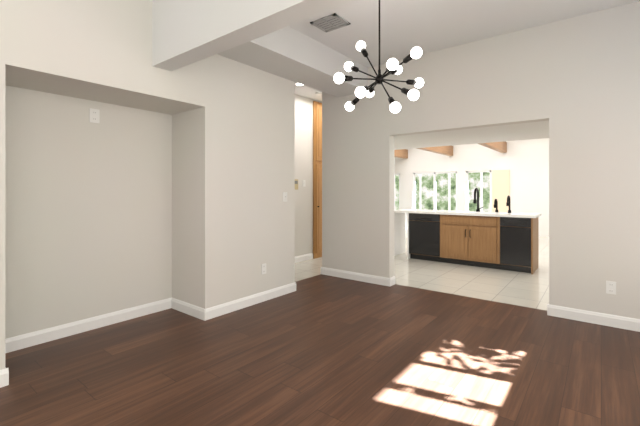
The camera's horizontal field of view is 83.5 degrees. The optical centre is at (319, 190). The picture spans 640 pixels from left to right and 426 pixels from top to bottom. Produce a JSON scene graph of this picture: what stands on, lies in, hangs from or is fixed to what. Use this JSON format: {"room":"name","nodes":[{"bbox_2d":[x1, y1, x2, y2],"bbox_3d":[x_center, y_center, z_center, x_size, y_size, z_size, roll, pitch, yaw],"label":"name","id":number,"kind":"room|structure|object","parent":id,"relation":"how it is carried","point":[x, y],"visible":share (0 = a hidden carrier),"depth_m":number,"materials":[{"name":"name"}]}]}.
{"room":"dining room","nodes":[
{"label":"dining room","id":0,"kind":"room"},
{"bbox_2d":[0,0,294,369],"bbox_3d":[-2.915,-0.600,2.489,1.380,3.800,6.620,0,0,38],"label":"wall","id":1,"kind":"structure","parent":0,"point":[178,187],"depth_m":3.47,"materials":[{"name":"paint"}]},
{"bbox_2d":[89,108,99,122],"bbox_3d":[-2.129,-0.710,3.387,0.008,0.130,0.085,0,0,38],"label":"outlet","id":2,"kind":"object","parent":1,"relation":"attached to","point":[94,114],"visible":1,"depth_m":3.38,"materials":[{"name":"white plastic"}]},
{"bbox_2d":[261,263,265,274],"bbox_3d":[-0.662,0.920,4.237,0.008,0.120,0.075,0,0,38],"label":"outlet","id":3,"kind":"object","parent":1,"relation":"attached to","point":[263,266],"visible":1,"depth_m":4.23,"materials":[{"name":"white plastic"}]},
{"bbox_2d":[283,192,286,201],"bbox_3d":[-0.439,0.074,4.521,0.009,0.120,0.075,0,0,38],"label":"switch","id":4,"kind":"object","parent":1,"relation":"attached to","point":[284,193],"visible":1,"depth_m":4.51,"materials":[{"name":"white plastic"}]},
{"bbox_2d":[0,253,639,387],"bbox_3d":[-0.525,1.244,1.899,5.570,0.112,8.338,0,0,38],"label":"baseboard","id":5,"kind":"structure","parent":1,"relation":"attached to","point":[19,342],"depth_m":3.63,"materials":[{"name":"white wood"}]},
{"bbox_2d":[152,0,354,70],"bbox_3d":[0.273,-1.805,1.921,4.340,1.390,0.180,0,0,38],"label":"beam","id":6,"kind":"structure","parent":0,"point":[184,32],"depth_m":2.68,"materials":[{"name":"paint"}]},
{"bbox_2d":[218,26,367,96],"bbox_3d":[-0.350,-1.590,4.221,0.520,0.340,2.670,0,0,38],"label":"ceiling soffit","id":7,"kind":"structure","parent":0,"point":[288,53],"depth_m":4.11,"materials":[{"name":"paint"}]},
{"bbox_2d":[295,94,321,255],"bbox_3d":[-0.814,-0.230,6.166,0.150,3.060,3.500,0,0,38],"label":"wall","id":8,"kind":"structure","parent":0,"point":[303,105],"depth_m":6.69,"materials":[{"name":"paint"}]},
{"bbox_2d":[295,179,297,189],"bbox_3d":[-0.438,-0.120,6.513,0.012,0.190,0.130,0,0,38],"label":"switch","id":9,"kind":"object","parent":8,"relation":"attached to","point":[296,180],"visible":0.59,"depth_m":6.52,"materials":[{"name":"beige plastic"}]},
{"bbox_2d":[0,274,639,425],"bbox_3d":[-0.528,1.330,1.329,5.170,0.060,7.740,0,0,38],"label":"floor","id":10,"kind":"structure","parent":0,"point":[330,350],"depth_m":2.61,"materials":[{"name":"brown wood"}]},
{"bbox_2d":[295,227,548,310],"bbox_3d":[2.439,1.330,7.364,7.950,0.060,9.700,0,0,38],"label":"floor","id":11,"kind":"structure","parent":0,"point":[523,289],"depth_m":5.27,"materials":[{"name":"white tile"}]},
{"bbox_2d":[313,101,321,258],"bbox_3d":[0.113,-0.215,7.154,0.085,3.030,0.700,0,0,38],"label":"tall cabinet","id":12,"kind":"object","parent":11,"relation":"on","point":[317,107],"visible":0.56,"depth_m":6.93,"materials":[{"name":"brown wood"}]},
{"bbox_2d":[394,188,541,273],"bbox_3d":[2.562,0.621,6.590,2.500,1.359,0.725,0,0,38],"label":"kitchen island","id":13,"kind":"object","parent":11,"relation":"on","point":[509,240],"depth_m":6.18,"materials":[{"name":"brown wood"}]},
{"bbox_2d":[290,0,639,101],"bbox_3d":[2.229,-1.820,7.097,7.950,0.120,10.380,0,0,38],"label":"ceiling","id":14,"kind":"structure","parent":0,"point":[429,25],"depth_m":3.75,"materials":[{"name":"paint"}]},
{"bbox_2d":[310,13,350,32],"bbox_3d":[0.109,-1.754,3.752,0.320,0.012,0.280,0,0,38],"label":"ceiling vent","id":15,"kind":"object","parent":14,"relation":"in","point":[331,22],"visible":1,"depth_m":3.74,"materials":[{"name":"silver metal"}]},
{"bbox_2d":[334,0,423,112],"bbox_3d":[0.502,-1.179,2.999,0.691,1.160,0.807,0,0,18],"label":"chandelier","id":16,"kind":"object","parent":14,"relation":"hanging from","point":[393,67],"visible":1,"depth_m":2.90,"materials":[{"name":"black metal"}]},
{"bbox_2d":[394,138,548,236],"bbox_3d":[5.385,-0.230,11.122,7.950,3.060,0.150,0,0,38],"label":"wall","id":17,"kind":"structure","parent":0,"point":[527,161],"depth_m":10.83,"materials":[{"name":"white paint"}]},
{"bbox_2d":[394,149,407,158],"bbox_3d":[1.256,-1.320,10.515,0.160,0.320,5.900,0,0,38],"label":"beam","id":18,"kind":"structure","parent":17,"relation":"attached to","point":[402,153],"depth_m":12.42,"materials":[{"name":"brown wood"}]},
{"bbox_2d":[416,146,452,155],"bbox_3d":[2.507,-1.320,9.534,0.160,0.320,5.900,0,0,38],"label":"beam","id":19,"kind":"structure","parent":17,"relation":"attached to","point":[444,150],"depth_m":11.00,"materials":[{"name":"brown wood"}]},
{"bbox_2d":[394,170,490,211],"bbox_3d":[3.908,0.180,12.261,3.620,1.640,0.060,0,0,38],"label":"window frames","id":20,"kind":"structure","parent":17,"relation":"in","point":[467,172],"depth_m":12.18,"materials":[{"name":"white wood"}]},
{"bbox_2d":[477,141,506,152],"bbox_3d":[3.759,-1.320,8.553,0.160,0.320,5.900,0,0,38],"label":"beam","id":21,"kind":"structure","parent":17,"relation":"attached to","point":[501,147],"depth_m":9.94,"materials":[{"name":"brown wood"}]},
{"bbox_2d":[492,170,509,211],"bbox_3d":[5.498,0.330,10.902,0.480,1.940,0.053,0,0,38],"label":"door","id":22,"kind":"structure","parent":17,"relation":"in","point":[500,178],"depth_m":10.88,"materials":[{"name":"beige"}]},
{"bbox_2d":[394,121,548,149],"bbox_3d":[2.476,-1.262,4.851,4.490,0.996,1.510,0,0,38],"label":"ceiling","id":23,"kind":"structure","parent":0,"point":[531,130],"depth_m":5.03,"materials":[{"name":"white paint"}]},
{"bbox_2d":[322,1,639,318],"bbox_3d":[1.964,-0.230,4.198,4.790,3.060,0.150,0,0,38],"label":"wall","id":24,"kind":"structure","parent":0,"point":[580,75],"depth_m":3.75,"materials":[{"name":"paint"}]},
{"bbox_2d":[606,281,615,294],"bbox_3d":[2.795,0.929,3.445,0.075,0.120,0.008,0,0,38],"label":"outlet","id":25,"kind":"object","parent":24,"relation":"attached to","point":[610,286],"visible":1,"depth_m":3.44,"materials":[{"name":"white plastic"}]},
{"label":"outside","id":26,"kind":"structure","parent":0,"visible":0},
{"bbox_2d":[394,172,489,211],"bbox_3d":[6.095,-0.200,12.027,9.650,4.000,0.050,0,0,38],"label":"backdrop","id":27,"kind":"structure","parent":26,"point":[446,182],"depth_m":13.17,"materials":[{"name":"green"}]}
]}

